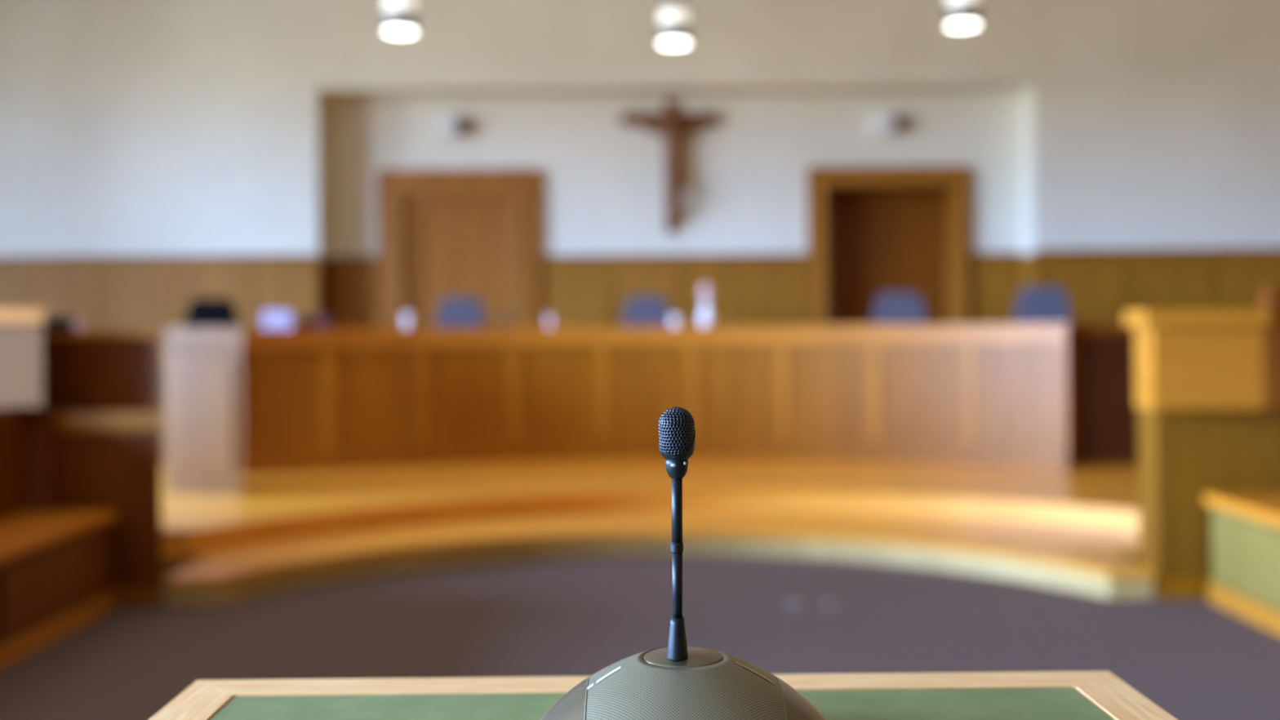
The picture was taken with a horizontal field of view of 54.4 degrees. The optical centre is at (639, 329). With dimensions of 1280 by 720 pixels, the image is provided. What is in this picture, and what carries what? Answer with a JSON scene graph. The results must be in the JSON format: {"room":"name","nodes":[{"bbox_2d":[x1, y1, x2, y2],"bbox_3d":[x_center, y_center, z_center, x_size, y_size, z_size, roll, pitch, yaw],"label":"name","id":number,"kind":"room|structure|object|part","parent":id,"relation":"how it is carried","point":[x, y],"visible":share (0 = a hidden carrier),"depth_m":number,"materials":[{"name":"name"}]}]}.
{"room":"courtroom","nodes":[
{"label":"courtroom","id":0,"kind":"room"},
{"bbox_2d":[0,0,1279,260],"bbox_3d":[-0.757,-1.095,11.915,16.500,4.700,1.170,0,0,0],"label":"wall","id":1,"kind":"structure","parent":0,"point":[128,127],"depth_m":11.33,"materials":[{"name":"white paint"}]},
{"bbox_2d":[0,254,318,463],"bbox_3d":[-5.961,0.313,11.305,6.075,1.954,0.050,0,0,0],"label":"wall paneling","id":2,"kind":"structure","parent":1,"relation":"attached to","point":[108,292],"depth_m":11.31,"materials":[{"name":"brown wood"}]},
{"bbox_3d":[-5.967,-0.649,11.305,6.075,0.030,0.050,0,0,0],"label":"cap rail","id":3,"kind":"part","parent":2,"relation":"part of","materials":[{"name":"brown wood"}]},
{"bbox_2d":[318,257,331,316],"bbox_3d":[-2.909,0.185,11.515,0.030,1.680,0.370,0,0,0],"label":"trim","id":4,"kind":"structure","parent":1,"relation":"attached to","point":[324,264],"depth_m":11.43,"materials":[{"name":"brown wood"}]},
{"bbox_2d":[330,256,377,328],"bbox_3d":[-2.670,0.169,11.675,0.449,1.710,0.050,0,0,0],"label":"trim","id":5,"kind":"structure","parent":1,"relation":"attached to","point":[354,279],"depth_m":11.68,"materials":[{"name":"brown wood"}]},
{"bbox_3d":[-2.675,-0.671,11.675,0.449,0.030,0.050,0,0,0],"label":"cap rail","id":6,"kind":"part","parent":5,"relation":"part of","materials":[{"name":"brown wood"}]},
{"bbox_2d":[435,115,469,137],"bbox_3d":[-1.750,-1.905,11.634,0.290,0.180,0.129,0,0,0],"label":"wall sensor","id":7,"kind":"object","parent":1,"relation":"attached to","point":[446,126],"visible":1,"depth_m":11.57,"materials":[{"name":"white plastic"}]},
{"bbox_2d":[377,168,540,332],"bbox_3d":[-1.693,-0.244,11.682,1.510,2.522,0.155,0,0,0],"label":"door","id":8,"kind":"structure","parent":1,"relation":"in","point":[442,233],"depth_m":11.67,"materials":[{"name":"brown wood"}]},
{"bbox_3d":[-1.291,-0.051,11.642,0.125,0.220,0.061,0,0,0],"label":"handle","id":9,"kind":"part","parent":8,"relation":"part of","materials":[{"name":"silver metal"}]},
{"bbox_2d":[620,100,719,233],"bbox_3d":[0.282,-1.530,11.600,0.920,1.239,0.198,0,0,0],"label":"crucifix","id":10,"kind":"object","parent":1,"relation":"attached to","point":[669,117],"visible":1,"depth_m":11.61,"materials":[{"name":"brown wood"}]},
{"bbox_2d":[539,253,808,386],"bbox_3d":[0.322,0.149,11.675,2.515,1.710,0.050,0,0,0],"label":"wall paneling","id":11,"kind":"structure","parent":1,"relation":"attached to","point":[748,289],"depth_m":11.68,"materials":[{"name":"brown wood"}]},
{"bbox_3d":[0.317,-0.691,11.675,2.515,0.030,0.050,0,0,0],"label":"cap rail","id":12,"kind":"part","parent":11,"relation":"part of","materials":[{"name":"brown wood"}]},
{"bbox_2d":[806,165,971,325],"bbox_3d":[2.335,-0.271,11.852,1.516,2.522,0.495,0,0,0],"label":"door","id":13,"kind":"structure","parent":1,"relation":"in","point":[873,232],"depth_m":12.00,"materials":[{"name":"brown wood"}]},
{"bbox_3d":[1.871,-0.142,11.968,0.140,0.240,0.068,0,0,0],"label":"handle","id":14,"kind":"part","parent":13,"relation":"part of","materials":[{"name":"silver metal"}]},
{"bbox_2d":[872,112,905,133],"bbox_3d":[2.333,-1.933,11.634,0.290,0.180,0.129,0,0,0],"label":"wall sensor","id":15,"kind":"object","parent":1,"relation":"attached to","point":[882,122],"visible":1,"depth_m":11.57,"materials":[{"name":"white plastic"}]},
{"bbox_2d":[970,252,1020,324],"bbox_3d":[3.333,0.129,11.675,0.474,1.710,0.050,0,0,0],"label":"trim","id":16,"kind":"structure","parent":1,"relation":"attached to","point":[995,277],"depth_m":11.68,"materials":[{"name":"brown wood"}]},
{"bbox_3d":[3.327,-0.711,11.675,0.474,0.030,0.050,0,0,0],"label":"cap rail","id":17,"kind":"part","parent":16,"relation":"part of","materials":[{"name":"brown wood"}]},
{"bbox_2d":[1020,253,1035,288],"bbox_3d":[3.585,0.142,11.515,0.030,1.680,0.370,0,0,0],"label":"trim","id":18,"kind":"structure","parent":1,"relation":"attached to","point":[1027,261],"depth_m":11.44,"materials":[{"name":"brown wood"}]},
{"bbox_2d":[1035,248,1279,326],"bbox_3d":[5.550,0.114,11.305,3.901,1.710,0.050,0,0,0],"label":"wall paneling","id":19,"kind":"structure","parent":1,"relation":"attached to","point":[1098,285],"depth_m":11.31,"materials":[{"name":"brown wood"}]},
{"bbox_3d":[5.545,-0.726,11.305,3.901,0.030,0.050,0,0,0],"label":"cap rail","id":20,"kind":"part","parent":19,"relation":"part of","materials":[{"name":"brown wood"}]},
{"bbox_2d":[0,554,1279,719],"bbox_3d":[-0.741,1.315,2.350,16.500,0.120,18.700,0,0,0],"label":"floor","id":21,"kind":"structure","parent":0,"point":[1193,659],"depth_m":5.14,"materials":[{"name":"grey carpet"}]},
{"bbox_2d":[0,408,116,671],"bbox_3d":[-2.580,0.810,3.610,0.440,0.915,4.020,0,0,0],"label":"wooden bench","id":22,"kind":"object","parent":21,"relation":"on","point":[55,564],"visible":1,"depth_m":5.18,"materials":[{"name":"brown wood"}]},
{"bbox_3d":[-2.781,0.583,3.610,0.040,0.460,4.020,0,0,0],"label":"backrest","id":23,"kind":"part","parent":22,"relation":"part of","materials":[{"name":"brown wood"}]},
{"bbox_3d":[-2.388,1.018,5.117,0.020,0.255,0.925,0,0,0],"label":"panel","id":24,"kind":"part","parent":22,"relation":"part of","materials":[{"name":"brown wood"}]},
{"bbox_3d":[-2.579,0.837,3.610,0.440,0.050,4.020,0,0,0],"label":"seat","id":25,"kind":"part","parent":22,"relation":"part of","materials":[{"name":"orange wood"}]},
{"bbox_2d":[0,307,161,606],"bbox_3d":[-3.238,0.589,5.875,2.116,1.365,0.790,0,0,0],"label":"desk","id":26,"kind":"object","parent":21,"relation":"on","point":[90,398],"visible":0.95,"depth_m":5.69,"materials":[{"name":"brown wood"}]},
{"bbox_3d":[-3.472,0.158,5.660,1.655,0.370,0.300,0,0,0],"label":"head panel","id":27,"kind":"part","parent":26,"relation":"part of","materials":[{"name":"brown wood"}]},
{"bbox_2d":[43,316,75,331],"bbox_3d":[-2.852,-0.028,6.120,0.090,0.070,0.160,0,0,0],"label":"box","id":28,"kind":"object","parent":26,"relation":"on","point":[50,323],"visible":0.86,"depth_m":6.04,"materials":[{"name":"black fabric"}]},
{"bbox_2d":[72,320,87,331],"bbox_3d":[-2.745,-0.019,6.100,0.068,0.050,0.067,0,0,0],"label":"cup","id":29,"kind":"object","parent":26,"relation":"on","point":[78,326],"visible":1,"depth_m":6.08,"materials":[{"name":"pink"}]},
{"bbox_3d":[-3.283,0.214,5.865,2.031,0.335,0.030,0,0,0],"label":"panel","id":30,"kind":"part","parent":26,"relation":"part of","materials":[{"name":"brown wood"}]},
{"bbox_2d":[161,508,1155,604],"bbox_3d":[1.908,1.172,8.512,11.200,0.130,5.635,0,0,0],"label":"step","id":31,"kind":"structure","parent":21,"relation":"on","point":[1095,561],"depth_m":6.66,"materials":[{"name":"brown wood"}]},
{"bbox_2d":[160,458,1138,552],"bbox_3d":[1.907,1.050,9.230,11.200,0.114,5.740,0,0,0],"label":"step","id":32,"kind":"structure","parent":31,"relation":"on","point":[286,504],"depth_m":7.75,"materials":[{"name":"brown wood"}]},
{"bbox_2d":[157,297,239,403],"bbox_3d":[-3.427,0.386,9.838,0.656,1.286,0.633,0,0,-9],"label":"office chair","id":33,"kind":"object","parent":32,"relation":"on","point":[201,312],"visible":0.16,"depth_m":10.07,"materials":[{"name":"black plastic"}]},
{"bbox_3d":[-3.688,0.446,9.658,0.082,0.252,0.268,0,0,-9],"label":"armrest","id":34,"kind":"part","parent":33,"relation":"part of","materials":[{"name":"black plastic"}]},
{"bbox_3d":[-3.469,0.114,10.079,0.474,0.742,0.143,0,0,-9],"label":"backrest","id":35,"kind":"part","parent":33,"relation":"part of","materials":[{"name":"black fabric"}]},
{"bbox_2d":[164,326,243,496],"bbox_3d":[-2.772,0.504,7.933,0.465,1.041,0.832,0,0,-18],"label":"panel","id":36,"kind":"object","parent":32,"relation":"on","point":[203,366],"visible":1,"depth_m":7.67,"materials":[{"name":"brown wood"}]},
{"bbox_3d":[-2.685,0.523,7.671,0.395,0.681,0.014,0,0,9],"label":"panel","id":37,"kind":"part","parent":36,"relation":"part of","materials":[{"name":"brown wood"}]},
{"bbox_2d":[434,296,486,328],"bbox_3d":[-1.477,0.369,10.139,0.630,1.294,0.633,0,0,-4],"label":"office chair","id":38,"kind":"object","parent":32,"relation":"on","point":[454,312],"visible":0.2,"depth_m":10.37,"materials":[{"name":"blue fabric"}]},
{"bbox_2d":[620,295,671,331],"bbox_3d":[0.059,0.357,10.239,0.643,1.297,0.633,0,0,0],"label":"office chair","id":39,"kind":"object","parent":32,"relation":"on","point":[639,310],"visible":0.16,"depth_m":10.47,"materials":[{"name":"blue fabric"}]},
{"bbox_2d":[242,323,1102,475],"bbox_3d":[0.076,0.489,9.578,6.844,1.032,1.864,0,0,0],"label":"bench","id":40,"kind":"object","parent":32,"relation":"on","point":[319,399],"visible":0.93,"depth_m":9.44,"materials":[{"name":"brown wood"}]},
{"bbox_2d":[262,311,291,328],"bbox_3d":[-2.669,-0.074,9.157,0.200,0.132,0.160,0,0,-17],"label":"paper stack","id":41,"kind":"object","parent":40,"relation":"on","point":[271,319],"visible":1,"depth_m":9.08,"materials":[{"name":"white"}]},
{"bbox_3d":[-2.570,0.500,8.904,0.617,0.735,0.028,0,0,-34],"label":"panel","id":42,"kind":"part","parent":40,"relation":"part of","materials":[{"name":"brown wood"}]},
{"bbox_2d":[296,316,331,328],"bbox_3d":[-2.443,-0.055,9.322,0.252,0.090,0.200,0,0,-14],"label":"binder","id":43,"kind":"object","parent":40,"relation":"on","point":[302,322],"visible":0.88,"depth_m":9.22,"materials":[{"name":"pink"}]},
{"bbox_3d":[-1.964,0.495,9.258,0.617,0.735,0.028,0,0,-26],"label":"panel","id":44,"kind":"part","parent":40,"relation":"part of","materials":[{"name":"brown wood"}]},
{"bbox_2d":[403,313,412,328],"bbox_3d":[-1.789,-0.072,9.593,0.072,0.115,0.072,0,0,0],"label":"water glass","id":45,"kind":"object","parent":40,"relation":"on","point":[407,317],"visible":0.89,"depth_m":9.57,"materials":[{"name":"white"}]},
{"bbox_3d":[-1.312,0.491,9.520,0.617,0.735,0.028,0,0,-18],"label":"panel","id":46,"kind":"part","parent":40,"relation":"part of","materials":[{"name":"brown wood"}]},
{"bbox_2d":[546,314,555,327],"bbox_3d":[-0.709,-0.071,9.876,0.072,0.100,0.072,0,0,0],"label":"water glass","id":47,"kind":"object","parent":40,"relation":"on","point":[550,318],"visible":1,"depth_m":9.85,"materials":[{"name":"pink"}]},
{"bbox_3d":[-0.630,0.487,9.684,0.617,0.735,0.028,0,0,-9],"label":"panel","id":48,"kind":"part","parent":40,"relation":"part of","materials":[{"name":"brown wood"}]},
{"bbox_3d":[0.069,0.482,9.747,0.617,0.735,0.028,0,0,-1],"label":"panel","id":49,"kind":"part","parent":40,"relation":"part of","materials":[{"name":"brown wood"}]},
{"bbox_3d":[0.089,0.927,9.220,5.893,0.156,1.080,0,0,0],"label":"rail","id":50,"kind":"part","parent":40,"relation":"part of","materials":[{"name":"brown wood"}]},
{"bbox_2d":[243,323,1102,333],"bbox_3d":[0.073,-0.009,9.578,6.844,0.035,1.864,0,0,0],"label":"countertop","id":51,"kind":"structure","parent":40,"relation":"on","point":[1044,326],"depth_m":9.40,"materials":[{"name":"brown wood"}]},
{"bbox_2d":[670,315,681,326],"bbox_3d":[0.284,-0.070,9.828,0.090,0.085,0.090,0,0,0],"label":"water glass","id":52,"kind":"object","parent":40,"relation":"on","point":[675,320],"visible":1,"depth_m":9.79,"materials":[{"name":"white"}]},
{"bbox_2d":[698,284,714,326],"bbox_3d":[0.527,-0.197,9.855,0.124,0.335,0.124,0,0,0],"label":"carafe","id":53,"kind":"object","parent":40,"relation":"on","point":[706,317],"visible":1,"depth_m":9.82,"materials":[{"name":"white"}]},
{"bbox_3d":[0.770,0.477,9.708,0.617,0.735,0.028,0,0,7],"label":"panel","id":54,"kind":"part","parent":40,"relation":"part of","materials":[{"name":"brown wood"}]},
{"bbox_3d":[1.458,0.473,9.568,0.617,0.735,0.028,0,0,16],"label":"panel","id":55,"kind":"part","parent":40,"relation":"part of","materials":[{"name":"brown wood"}]},
{"bbox_3d":[2.118,0.469,9.329,0.617,0.735,0.028,0,0,24],"label":"panel","id":56,"kind":"part","parent":40,"relation":"part of","materials":[{"name":"brown wood"}]},
{"bbox_3d":[2.736,0.464,8.997,0.617,0.735,0.028,0,0,32],"label":"panel","id":57,"kind":"part","parent":40,"relation":"part of","materials":[{"name":"brown wood"}]},
{"bbox_3d":[3.231,0.486,9.105,0.039,0.997,0.707,0,0,36],"label":"panel","id":58,"kind":"part","parent":40,"relation":"part of","materials":[{"name":"brown wood"}]},
{"bbox_2d":[871,292,928,329],"bbox_3d":[2.133,0.340,10.088,0.669,1.303,0.633,0,0,6],"label":"office chair","id":59,"kind":"object","parent":32,"relation":"on","point":[891,308],"visible":0.2,"depth_m":10.32,"materials":[{"name":"blue fabric"}]},
{"bbox_2d":[1011,285,1073,328],"bbox_3d":[3.226,0.315,9.838,0.669,1.340,0.633,0,0,9],"label":"office chair","id":60,"kind":"object","parent":32,"relation":"on","point":[1046,304],"visible":0.2,"depth_m":10.07,"materials":[{"name":"blue fabric"}]},
{"bbox_2d":[1078,325,1224,466],"bbox_3d":[4.730,0.470,9.230,3.146,1.010,0.680,0,0,0],"label":"bench","id":61,"kind":"object","parent":32,"relation":"on","point":[1108,412],"visible":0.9,"depth_m":8.92,"materials":[{"name":"brown wood"}]},
{"bbox_3d":[4.730,0.475,8.935,3.146,0.900,0.030,0,0,0],"label":"panel","id":62,"kind":"part","parent":61,"relation":"part of","materials":[{"name":"brown wood"}]},
{"bbox_2d":[148,671,1177,719],"bbox_3d":[0.019,0.764,0.707,0.740,0.971,0.600,0,0,-1],"label":"desk","id":63,"kind":"object","parent":21,"relation":"on","point":[1050,695],"visible":0.81,"depth_m":0.95,"materials":[{"name":"brown wood"}]},
{"bbox_3d":[-0.331,0.297,0.703,0.046,0.032,0.600,0,0,-1],"label":"edge rail","id":64,"kind":"part","parent":63,"relation":"part of","materials":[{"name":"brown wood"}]},
{"bbox_3d":[0.012,0.295,0.984,0.740,0.032,0.046,0,0,-1],"label":"edge rail","id":65,"kind":"part","parent":63,"relation":"part of","materials":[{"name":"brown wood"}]},
{"bbox_2d":[540,406,826,719],"bbox_3d":[0.028,0.164,0.812,0.212,0.229,0.212,0,0,0],"label":"microphone","id":66,"kind":"object","parent":63,"relation":"on","point":[677,681],"visible":1,"depth_m":0.79,"materials":[{"name":"grey plastic"}]},
{"bbox_2d":[658,406,694,455],"bbox_3d":[0.024,0.066,0.800,0.023,0.034,0.023,0,0,0],"label":"grille","id":67,"kind":"object","parent":66,"relation":"attached to","point":[676,424],"depth_m":0.79,"materials":[{"name":"grey metal"}]},
{"bbox_3d":[0.024,0.115,0.800,0.007,0.048,0.007,0,0,0],"label":"stem","id":68,"kind":"part","parent":66,"relation":"part of","materials":[{"name":"black plastic"}]},
{"bbox_3d":[0.024,0.163,0.800,0.007,0.045,0.007,0,0,0],"label":"stem","id":69,"kind":"part","parent":66,"relation":"part of","materials":[{"name":"black plastic"}]},
{"bbox_3d":[0.028,0.213,0.812,0.052,0.008,0.052,0,0,0],"label":"stem plate","id":70,"kind":"part","parent":66,"relation":"part of","materials":[{"name":"grey plastic"}]},
{"bbox_3d":[0.363,0.293,0.711,0.046,0.032,0.600,0,0,-1],"label":"edge rail","id":71,"kind":"part","parent":63,"relation":"part of","materials":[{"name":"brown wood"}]},
{"bbox_2d":[785,600,807,606],"bbox_3d":[0.712,1.242,5.660,0.100,0.006,0.100,0,0,0],"label":"socket","id":72,"kind":"object","parent":21,"relation":"on","point":[795,603],"visible":1,"depth_m":5.64,"materials":[{"name":"silver metal"}]},
{"bbox_3d":[0.712,1.240,5.660,0.044,0.002,0.044,0,0,0],"label":"lid","id":73,"kind":"part","parent":72,"relation":"part of","materials":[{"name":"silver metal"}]},
{"bbox_2d":[821,600,843,605],"bbox_3d":[0.875,1.241,5.660,0.100,0.006,0.100,0,0,0],"label":"socket","id":74,"kind":"object","parent":21,"relation":"on","point":[824,602],"visible":1,"depth_m":5.65,"materials":[{"name":"silver metal"}]},
{"bbox_3d":[0.875,1.239,5.660,0.044,0.002,0.044,0,0,0],"label":"lid","id":75,"kind":"part","parent":74,"relation":"part of","materials":[{"name":"silver metal"}]},
{"bbox_2d":[1123,287,1279,599],"bbox_3d":[3.267,0.518,5.870,2.073,1.420,0.800,0,0,0],"label":"desk","id":76,"kind":"object","parent":21,"relation":"on","point":[1207,393],"visible":0.94,"depth_m":5.69,"materials":[{"name":"brown wood"}]},
{"bbox_3d":[2.521,0.168,5.855,0.486,0.370,0.670,0,0,0],"label":"head panel","id":77,"kind":"part","parent":76,"relation":"part of","materials":[{"name":"brown wood"}]},
{"bbox_3d":[2.845,0.081,5.530,0.138,0.540,0.080,0,0,0],"label":"post","id":78,"kind":"part","parent":76,"relation":"part of","materials":[{"name":"brown wood"}]},
{"bbox_2d":[1203,493,1279,635],"bbox_3d":[2.780,0.756,3.630,0.440,0.952,4.060,0,0,0],"label":"wooden bench","id":79,"kind":"object","parent":21,"relation":"on","point":[1245,583],"visible":1,"depth_m":5.32,"materials":[{"name":"green wood"}]},
{"bbox_3d":[2.780,0.765,3.630,0.440,0.050,4.060,0,0,0],"label":"seat","id":80,"kind":"part","parent":79,"relation":"part of","materials":[{"name":"orange wood"}]},
{"bbox_3d":[2.591,0.967,5.152,0.020,0.292,0.935,0,0,0],"label":"panel","id":81,"kind":"part","parent":79,"relation":"part of","materials":[{"name":"green wood"}]},
{"bbox_3d":[-0.773,-3.520,2.350,17.100,0.150,19.100,0,0,0],"label":"ceiling","id":82,"kind":"structure","parent":0,"visible":0},
{"bbox_2d":[382,0,417,35],"bbox_3d":[-1.720,-2.784,8.900,0.244,1.309,0.244,0,0,0],"label":"pendant lamp","id":83,"kind":"object","parent":82,"relation":"hanging from","point":[399,16],"visible":1,"depth_m":8.81,"materials":[{"name":"white"}]},
{"bbox_2d":[384,28,415,35],"bbox_3d":[-1.716,-2.140,8.900,0.220,0.012,0.220,0,0,0],"label":"diffuser","id":84,"kind":"object","parent":83,"relation":"attached to","point":[388,31],"depth_m":8.90,"materials":[{"name":"white"}]},
{"bbox_2d":[657,0,690,47],"bbox_3d":[0.251,-2.796,9.300,0.244,1.312,0.244,0,0,0],"label":"pendant lamp","id":85,"kind":"object","parent":82,"relation":"hanging from","point":[673,28],"visible":1,"depth_m":9.21,"materials":[{"name":"silver metal"}]},
{"bbox_2d":[659,40,688,46],"bbox_3d":[0.255,-2.150,9.300,0.220,0.012,0.220,0,0,0],"label":"diffuser","id":86,"kind":"object","parent":85,"relation":"attached to","point":[662,42],"depth_m":9.29,"materials":[{"name":"white"}]},
{"bbox_2d":[945,0,980,30],"bbox_3d":[2.303,-2.820,8.900,0.244,1.290,0.244,0,0,0],"label":"pendant lamp","id":87,"kind":"object","parent":82,"relation":"hanging from","point":[960,15],"visible":1,"depth_m":8.81,"materials":[{"name":"silver metal"}]},
{"bbox_2d":[946,22,978,28],"bbox_3d":[2.307,-2.186,8.900,0.220,0.012,0.220,0,0,0],"label":"diffuser","id":88,"kind":"object","parent":87,"relation":"attached to","point":[949,24],"depth_m":8.89,"materials":[{"name":"white"}]}
]}

